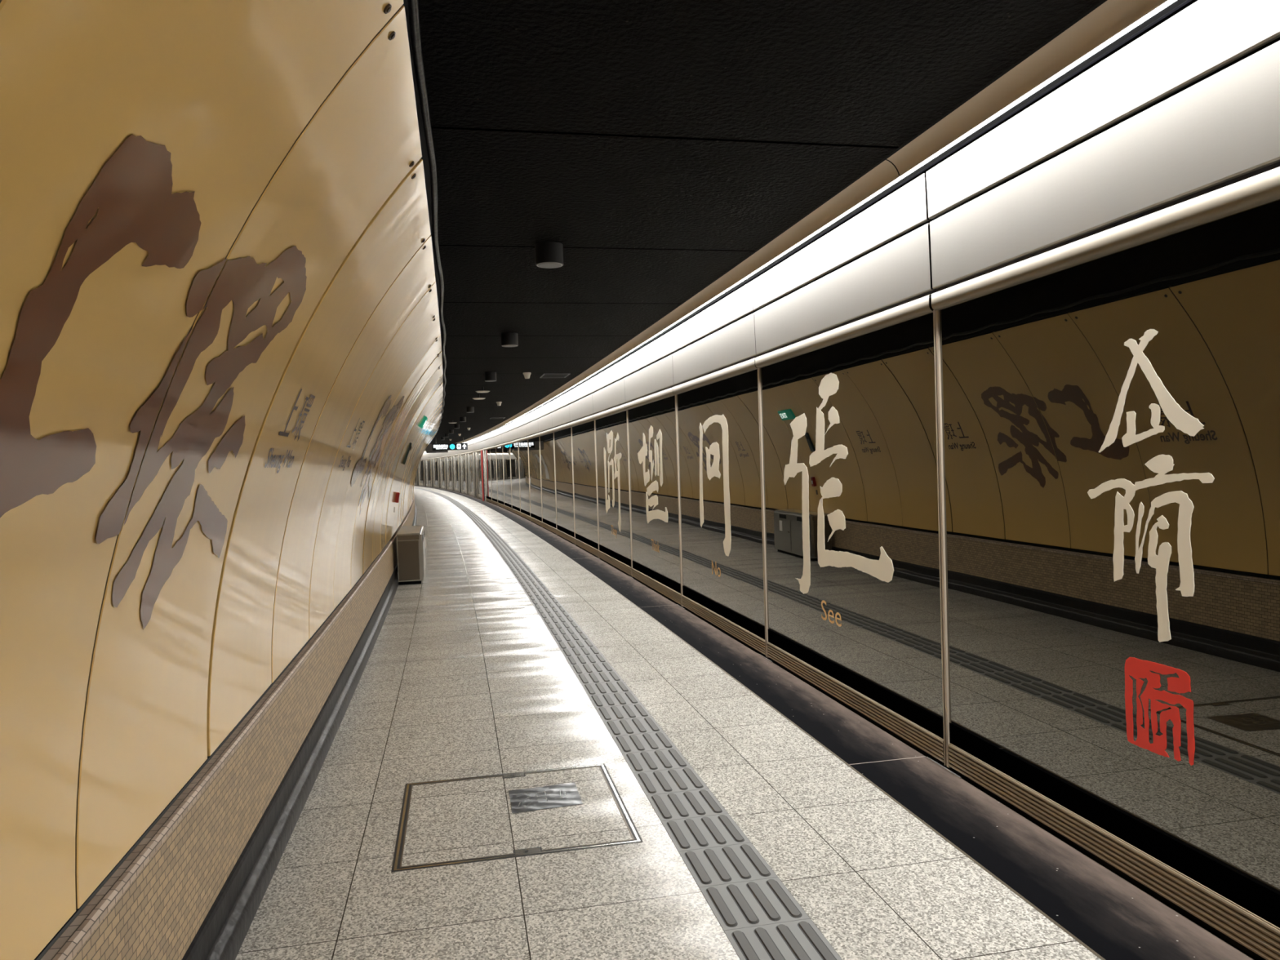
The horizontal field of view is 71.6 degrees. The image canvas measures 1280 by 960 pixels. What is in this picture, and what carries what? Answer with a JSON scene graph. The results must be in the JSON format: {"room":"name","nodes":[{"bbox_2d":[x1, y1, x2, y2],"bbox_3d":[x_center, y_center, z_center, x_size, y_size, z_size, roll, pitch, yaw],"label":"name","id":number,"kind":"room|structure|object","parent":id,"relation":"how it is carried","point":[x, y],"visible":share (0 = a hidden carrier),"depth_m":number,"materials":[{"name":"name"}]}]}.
{"room":"metro station","nodes":[
{"label":"metro station","id":0,"kind":"room"},
{"bbox_2d":[0,0,443,959],"bbox_3d":[-18.262,-0.699,49.298,38.184,2.315,109.017,-2,1,0],"label":"wall","id":1,"kind":"structure","parent":0,"point":[221,357],"depth_m":1.85,"materials":[{"name":"beige paint"}]},
{"bbox_2d":[40,493,417,959],"bbox_3d":[-18.522,0.761,49.148,37.553,0.590,108.650,-2,1,0],"label":"baseboard","id":2,"kind":"structure","parent":1,"relation":"attached to","point":[195,885],"depth_m":3.02,"materials":[{"name":"tile"}]},
{"bbox_2d":[395,492,399,502],"bbox_3d":[-3.314,0.238,12.127,0.065,0.144,0.080,-2,1,-13],"label":"fire alarm","id":3,"kind":"object","parent":1,"relation":"attached to","point":[397,499],"visible":1,"depth_m":12.09,"materials":[{"name":"red plastic"}]},
{"bbox_2d":[402,443,412,464],"bbox_3d":[-3.108,-0.354,11.858,0.128,0.289,0.120,-2,1,-12],"label":"wall plate","id":4,"kind":"object","parent":1,"relation":"attached to","point":[409,449],"visible":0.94,"depth_m":11.80,"materials":[{"name":"brown metal"}]},
{"bbox_2d":[419,416,427,428],"bbox_3d":[-2.983,-0.791,12.237,0.103,0.150,0.540,-2,1,-12],"label":"exit sign","id":5,"kind":"object","parent":1,"relation":"attached to","point":[423,423],"visible":0.99,"depth_m":11.98,"materials":[{"name":"teal plastic"}]},
{"bbox_2d":[407,0,446,436],"bbox_3d":[-4.126,-1.318,17.508,0.478,0.042,46.254,-2,1,-13],"label":"cable","id":6,"kind":"object","parent":1,"relation":"attached to","point":[413,6],"visible":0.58,"depth_m":2.82,"materials":[{"name":"black plastic"}]},
{"bbox_2d":[235,484,1253,959],"bbox_3d":[-16.991,1.087,50.081,40.964,0.202,110.586,-2,1,0],"label":"floor","id":7,"kind":"structure","parent":0,"point":[891,854],"depth_m":3.75,"materials":[{"name":"stone"}]},
{"bbox_2d":[396,525,426,585],"bbox_3d":[-3.156,1.019,12.326,0.336,0.671,1.568,-2,1,-13],"label":"recycling bin","id":8,"kind":"object","parent":7,"relation":"on","point":[411,540],"visible":1,"depth_m":11.57,"materials":[{"name":"silver metal"}]},
{"bbox_2d":[414,467,417,485],"bbox_3d":[-20.058,-0.623,78.564,0.151,2.200,4.340,-2,1,-23],"label":"bay","id":9,"kind":"object","parent":7,"relation":"on","point":[416,474],"visible":0.19,"depth_m":76.58,"materials":[{"name":"silver metal"}]},
{"bbox_2d":[417,459,426,486],"bbox_3d":[-18.360,-0.590,74.484,0.150,2.200,4.340,-2,1,-22],"label":"bay","id":10,"kind":"object","parent":7,"relation":"on","point":[421,467],"visible":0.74,"depth_m":74.09,"materials":[{"name":"silver metal"}]},
{"bbox_2d":[425,458,433,487],"bbox_3d":[-16.755,-0.553,70.366,0.150,2.200,4.340,-2,1,-21],"label":"bay","id":11,"kind":"object","parent":7,"relation":"on","point":[428,463],"visible":0.86,"depth_m":70.01,"materials":[{"name":"silver metal"}]},
{"bbox_2d":[432,457,439,488],"bbox_3d":[-15.235,-0.513,66.217,0.150,2.200,4.340,-2,1,-20],"label":"bay","id":12,"kind":"object","parent":7,"relation":"on","point":[436,469],"visible":0.89,"depth_m":65.92,"materials":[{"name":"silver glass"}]},
{"bbox_2d":[439,457,447,489],"bbox_3d":[-13.789,-0.469,62.041,0.150,2.200,4.340,-2,1,-19],"label":"bay","id":13,"kind":"object","parent":7,"relation":"on","point":[442,461],"visible":0.91,"depth_m":61.72,"materials":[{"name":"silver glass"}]},
{"bbox_2d":[446,456,454,491],"bbox_3d":[-12.408,-0.424,57.843,0.151,2.200,4.340,-2,1,-18],"label":"bay","id":14,"kind":"object","parent":7,"relation":"on","point":[450,472],"visible":0.89,"depth_m":57.45,"materials":[{"name":"silver metal"}]},
{"bbox_2d":[453,454,461,493],"bbox_3d":[-11.086,-0.376,53.626,0.150,2.200,4.340,-2,1,-17],"label":"bay","id":15,"kind":"object","parent":7,"relation":"on","point":[456,460],"visible":0.85,"depth_m":53.25,"materials":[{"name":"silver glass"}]},
{"bbox_2d":[459,453,468,494],"bbox_3d":[-9.815,-0.326,49.394,0.150,2.200,4.340,-2,1,-16],"label":"bay","id":16,"kind":"object","parent":7,"relation":"on","point":[464,460],"visible":0.88,"depth_m":48.97,"materials":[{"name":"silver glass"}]},
{"bbox_2d":[466,452,476,497],"bbox_3d":[-8.590,-0.274,45.148,0.150,2.200,4.340,-2,1,-16],"label":"bay","id":17,"kind":"object","parent":7,"relation":"on","point":[471,457],"visible":0.87,"depth_m":44.74,"materials":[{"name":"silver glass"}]},
{"bbox_2d":[475,451,482,499],"bbox_3d":[-7.404,-0.221,40.890,0.150,2.200,4.340,-2,1,-15],"label":"bay","id":18,"kind":"object","parent":7,"relation":"on","point":[477,455],"visible":0.67,"depth_m":41.29,"materials":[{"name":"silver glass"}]},
{"bbox_2d":[480,449,486,501],"bbox_3d":[-6.761,-0.190,38.475,0.180,2.200,0.600,-2,1,-15],"label":"pylon","id":19,"kind":"object","parent":7,"relation":"on","point":[482,454],"visible":0.64,"depth_m":38.24,"materials":[{"name":"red metal"}]},
{"bbox_2d":[484,449,492,503],"bbox_3d":[-6.292,-0.171,36.916,0.076,2.220,2.634,-2,1,-15],"label":"glass screen","id":20,"kind":"object","parent":7,"relation":"on","point":[487,462],"visible":0.91,"depth_m":37.03,"materials":[{"name":"clear glass"}]},
{"bbox_2d":[489,448,497,506],"bbox_3d":[-5.657,-0.140,34.504,0.076,2.220,2.634,-2,1,-15],"label":"glass screen","id":21,"kind":"object","parent":7,"relation":"on","point":[492,451],"visible":0.97,"depth_m":34.61,"materials":[{"name":"clear glass"}]},
{"bbox_2d":[495,446,505,509],"bbox_3d":[-5.032,-0.108,32.090,0.077,2.220,2.634,-2,1,-14],"label":"glass screen","id":22,"kind":"object","parent":7,"relation":"on","point":[499,452],"visible":0.97,"depth_m":32.18,"materials":[{"name":"clear glass"}]},
{"bbox_2d":[502,444,512,512],"bbox_3d":[-4.417,-0.076,29.673,0.077,2.220,2.634,-2,1,-14],"label":"glass screen","id":23,"kind":"object","parent":7,"relation":"on","point":[505,449],"visible":0.98,"depth_m":29.73,"materials":[{"name":"clear glass"}]},
{"bbox_2d":[509,442,520,516],"bbox_3d":[-3.812,-0.043,27.254,0.076,2.220,2.634,-2,1,-14],"label":"glass screen","id":24,"kind":"object","parent":7,"relation":"on","point":[513,448],"visible":0.98,"depth_m":27.31,"materials":[{"name":"clear glass"}]},
{"bbox_2d":[391,764,643,872],"bbox_3d":[-0.558,1.453,3.904,0.970,0.007,0.952,-2,1,-12],"label":"frame","id":25,"kind":"object","parent":7,"relation":"on","point":[400,842],"visible":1,"depth_m":3.65,"materials":[{"name":"black"}]},
{"bbox_2d":[517,440,531,521],"bbox_3d":[-3.215,-0.011,24.832,0.076,2.220,2.634,-2,1,-14],"label":"glass screen","id":26,"kind":"object","parent":7,"relation":"on","point":[522,446],"visible":0.98,"depth_m":24.88,"materials":[{"name":"clear glass"}]},
{"bbox_2d":[527,436,542,528],"bbox_3d":[-2.627,0.022,22.409,0.076,2.220,2.634,-2,1,-13],"label":"glass screen","id":27,"kind":"object","parent":7,"relation":"on","point":[534,461],"visible":0.96,"depth_m":22.45,"materials":[{"name":"clear glass"}]},
{"bbox_2d":[508,782,582,813],"bbox_3d":[-0.433,1.443,4.040,0.312,0.004,0.297,-2,1,-12],"label":"tape","id":28,"kind":"object","parent":7,"relation":"on","point":[559,795],"visible":1,"depth_m":4.03,"materials":[{"name":"silver metal"}]},
{"bbox_2d":[539,432,557,535],"bbox_3d":[-2.050,0.056,19.983,0.077,2.220,2.634,-2,1,-13],"label":"glass screen","id":29,"kind":"object","parent":7,"relation":"on","point":[547,474],"visible":0.94,"depth_m":20.00,"materials":[{"name":"clear glass"}]},
{"bbox_2d":[553,427,575,545],"bbox_3d":[-1.481,0.090,17.555,0.076,2.220,2.634,-2,1,-13],"label":"glass screen","id":30,"kind":"object","parent":7,"relation":"on","point":[562,438],"visible":0.91,"depth_m":17.54,"materials":[{"name":"clear glass"}]},
{"bbox_2d":[570,418,599,559],"bbox_3d":[-0.922,0.124,15.124,0.077,2.220,2.634,-2,1,-13],"label":"glass screen","id":31,"kind":"object","parent":7,"relation":"on","point":[583,436],"visible":0.88,"depth_m":15.08,"materials":[{"name":"clear glass"}]},
{"bbox_2d":[594,409,633,578],"bbox_3d":[-0.372,0.158,12.691,0.076,2.220,2.634,-2,1,-13],"label":"glass screen","id":32,"kind":"object","parent":7,"relation":"on","point":[611,431],"visible":0.99,"depth_m":12.62,"materials":[{"name":"clear glass"}]},
{"bbox_2d":[413,487,842,959],"bbox_3d":[-17.379,0.945,52.983,36.063,0.026,101.459,-2,1,0],"label":"tactile paving","id":33,"kind":"object","parent":7,"relation":"on","point":[761,919],"visible":0.93,"depth_m":3.79,"materials":[{"name":"grey tile"}]},
{"bbox_2d":[626,392,684,609],"bbox_3d":[0.167,0.193,10.257,0.077,2.220,2.634,-2,1,-12],"label":"glass screen","id":34,"kind":"object","parent":7,"relation":"on","point":[651,430],"visible":0.99,"depth_m":10.13,"materials":[{"name":"clear glass"}]},
{"bbox_2d":[675,365,772,662],"bbox_3d":[0.695,0.228,7.819,0.076,2.220,2.634,-2,1,-12],"label":"glass screen","id":35,"kind":"object","parent":7,"relation":"on","point":[718,445],"visible":0.98,"depth_m":7.63,"materials":[{"name":"clear glass"}]},
{"bbox_2d":[758,306,961,778],"bbox_3d":[1.212,0.264,5.379,0.077,2.220,2.634,-2,1,-12],"label":"glass screen","id":36,"kind":"object","parent":7,"relation":"on","point":[849,435],"visible":0.98,"depth_m":5.06,"materials":[{"name":"clear glass"}]},
{"bbox_2d":[935,199,1279,959],"bbox_3d":[1.716,0.300,2.937,0.077,2.220,2.634,-2,1,-12],"label":"glass screen","id":37,"kind":"object","parent":7,"relation":"on","point":[1108,426],"visible":1,"depth_m":3.04,"materials":[{"name":"clear glass"}]},
{"bbox_2d":[403,0,1102,450],"bbox_3d":[-16.986,-1.836,50.076,41.160,0.555,110.701,-2,1,0],"label":"ceiling","id":38,"kind":"structure","parent":0,"point":[663,144],"depth_m":3.70,"materials":[{"name":"black paint"}]},
{"bbox_2d":[426,437,467,453],"bbox_3d":[-8.996,-1.623,41.316,1.900,0.685,0.166,-2,1,-15],"label":"hanging sign","id":39,"kind":"object","parent":38,"relation":"hanging from","point":[437,447],"visible":0.98,"depth_m":41.22,"materials":[{"name":"black metal"}]},
{"bbox_2d":[453,424,459,428],"bbox_3d":[-5.892,-1.726,28.540,0.172,0.130,0.172,-2,1,-14],"label":"recessed light","id":40,"kind":"object","parent":38,"relation":"in","point":[455,426],"visible":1,"depth_m":28.46,"materials":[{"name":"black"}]},
{"bbox_2d":[459,417,466,422],"bbox_3d":[-4.884,-1.671,24.474,0.172,0.130,0.172,-2,1,-14],"label":"recessed light","id":41,"kind":"object","parent":38,"relation":"in","point":[461,419],"visible":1,"depth_m":24.41,"materials":[{"name":"black metal"}]},
{"bbox_2d":[466,406,474,413],"bbox_3d":[-3.902,-1.615,20.402,0.172,0.130,0.172,-2,1,-13],"label":"recessed light","id":42,"kind":"object","parent":38,"relation":"in","point":[468,409],"visible":1,"depth_m":20.33,"materials":[{"name":"black metal"}]},
{"bbox_2d":[472,394,484,399],"bbox_3d":[-3.068,-1.585,16.909,0.250,0.093,0.250,-2,1,-13],"label":"ceiling speaker","id":43,"kind":"object","parent":38,"relation":"attached to","point":[478,397],"visible":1,"depth_m":16.84,"materials":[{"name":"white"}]},
{"bbox_2d":[475,386,489,392],"bbox_3d":[-2.719,-1.563,15.352,0.250,0.093,0.250,-2,1,-13],"label":"ceiling speaker","id":44,"kind":"object","parent":38,"relation":"attached to","point":[482,390],"visible":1,"depth_m":15.32,"materials":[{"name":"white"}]},
{"bbox_2d":[484,371,496,382],"bbox_3d":[-2.189,-1.511,12.998,0.172,0.130,0.172,-2,1,-13],"label":"recessed light","id":45,"kind":"object","parent":38,"relation":"in","point":[490,376],"visible":1,"depth_m":12.92,"materials":[{"name":"black metal"}]},
{"bbox_2d":[489,417,505,418],"bbox_3d":[-4.091,-1.776,25.489,0.400,0.012,0.600,-2,1,-14],"label":"ceiling vent","id":46,"kind":"object","parent":38,"relation":"in","point":[491,417],"visible":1,"depth_m":25.39,"materials":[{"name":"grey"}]},
{"bbox_2d":[501,332,518,346],"bbox_3d":[-1.357,-1.457,9.240,0.172,0.130,0.172,-2,1,-12],"label":"recessed light","id":47,"kind":"object","parent":38,"relation":"in","point":[508,339],"visible":1,"depth_m":9.17,"materials":[{"name":"black metal"}]},
{"bbox_2d":[523,372,531,378],"bbox_3d":[-1.681,-1.554,13.214,0.120,0.085,0.120,-2,1,-13],"label":"smoke detector","id":48,"kind":"object","parent":38,"relation":"attached to","point":[526,375],"visible":1,"depth_m":13.18,"materials":[{"name":"white plastic"}]},
{"bbox_2d":[535,241,563,268],"bbox_3d":[-0.566,-1.404,5.546,0.172,0.130,0.172,-2,1,-12],"label":"recessed light","id":49,"kind":"object","parent":38,"relation":"in","point":[548,255],"visible":1,"depth_m":5.48,"materials":[{"name":"black metal"}]},
{"bbox_2d":[539,373,570,377],"bbox_3d":[-1.316,-1.613,13.725,0.400,0.012,0.600,-2,1,-13],"label":"ceiling vent","id":50,"kind":"object","parent":38,"relation":"in","point":[545,375],"visible":1,"depth_m":13.69,"materials":[{"name":"grey metal"}]},
{"bbox_2d":[424,0,1168,451],"bbox_3d":[-15.766,-1.889,49.379,37.771,0.091,110.080,-2,1,0],"label":"trim","id":51,"kind":"structure","parent":38,"relation":"attached to","point":[1112,17],"depth_m":3.77,"materials":[{"name":"beige metal"}]},
{"bbox_2d":[420,0,1279,460],"bbox_3d":[-15.664,-1.592,49.438,37.958,0.760,110.189,-2,1,0],"label":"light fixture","id":52,"kind":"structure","parent":38,"relation":"attached to","point":[1171,126],"depth_m":3.46,"materials":[{"name":"grey metal"}]},
{"bbox_2d":[587,358,619,377],"bbox_3d":[-0.568,-1.600,12.694,0.112,0.038,2.482,-2,1,-13],"label":"linear light","id":53,"kind":"object","parent":52,"relation":"attached to","point":[619,358],"visible":0.22,"depth_m":12.51,"materials":[{"name":"white plastic"}]},
{"bbox_2d":[617,328,666,359],"bbox_3d":[-0.029,-1.565,10.260,0.112,0.038,2.482,-2,1,-12],"label":"linear light","id":54,"kind":"object","parent":52,"relation":"attached to","point":[666,329],"visible":0.26,"depth_m":10.03,"materials":[{"name":"white plastic"}]},
{"bbox_2d":[664,278,746,329],"bbox_3d":[0.499,-1.530,7.823,0.112,0.038,2.482,-2,1,-12],"label":"linear light","id":55,"kind":"object","parent":52,"relation":"attached to","point":[742,280],"visible":0.29,"depth_m":7.53,"materials":[{"name":"white plastic"}]},
{"bbox_2d":[743,167,919,279],"bbox_3d":[1.016,-1.494,5.384,0.112,0.038,2.482,-2,1,-12],"label":"linear light","id":56,"kind":"object","parent":52,"relation":"attached to","point":[911,170],"visible":0.31,"depth_m":4.97,"materials":[{"name":"glowing white light diffuser"}]},
{"bbox_2d":[912,0,1176,168],"bbox_3d":[1.521,-1.458,2.942,0.113,0.038,2.482,-2,1,-12],"label":"linear light","id":57,"kind":"object","parent":52,"relation":"attached to","point":[1168,2],"visible":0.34,"depth_m":3.17,"materials":[{"name":"glowing white light diffuser"}]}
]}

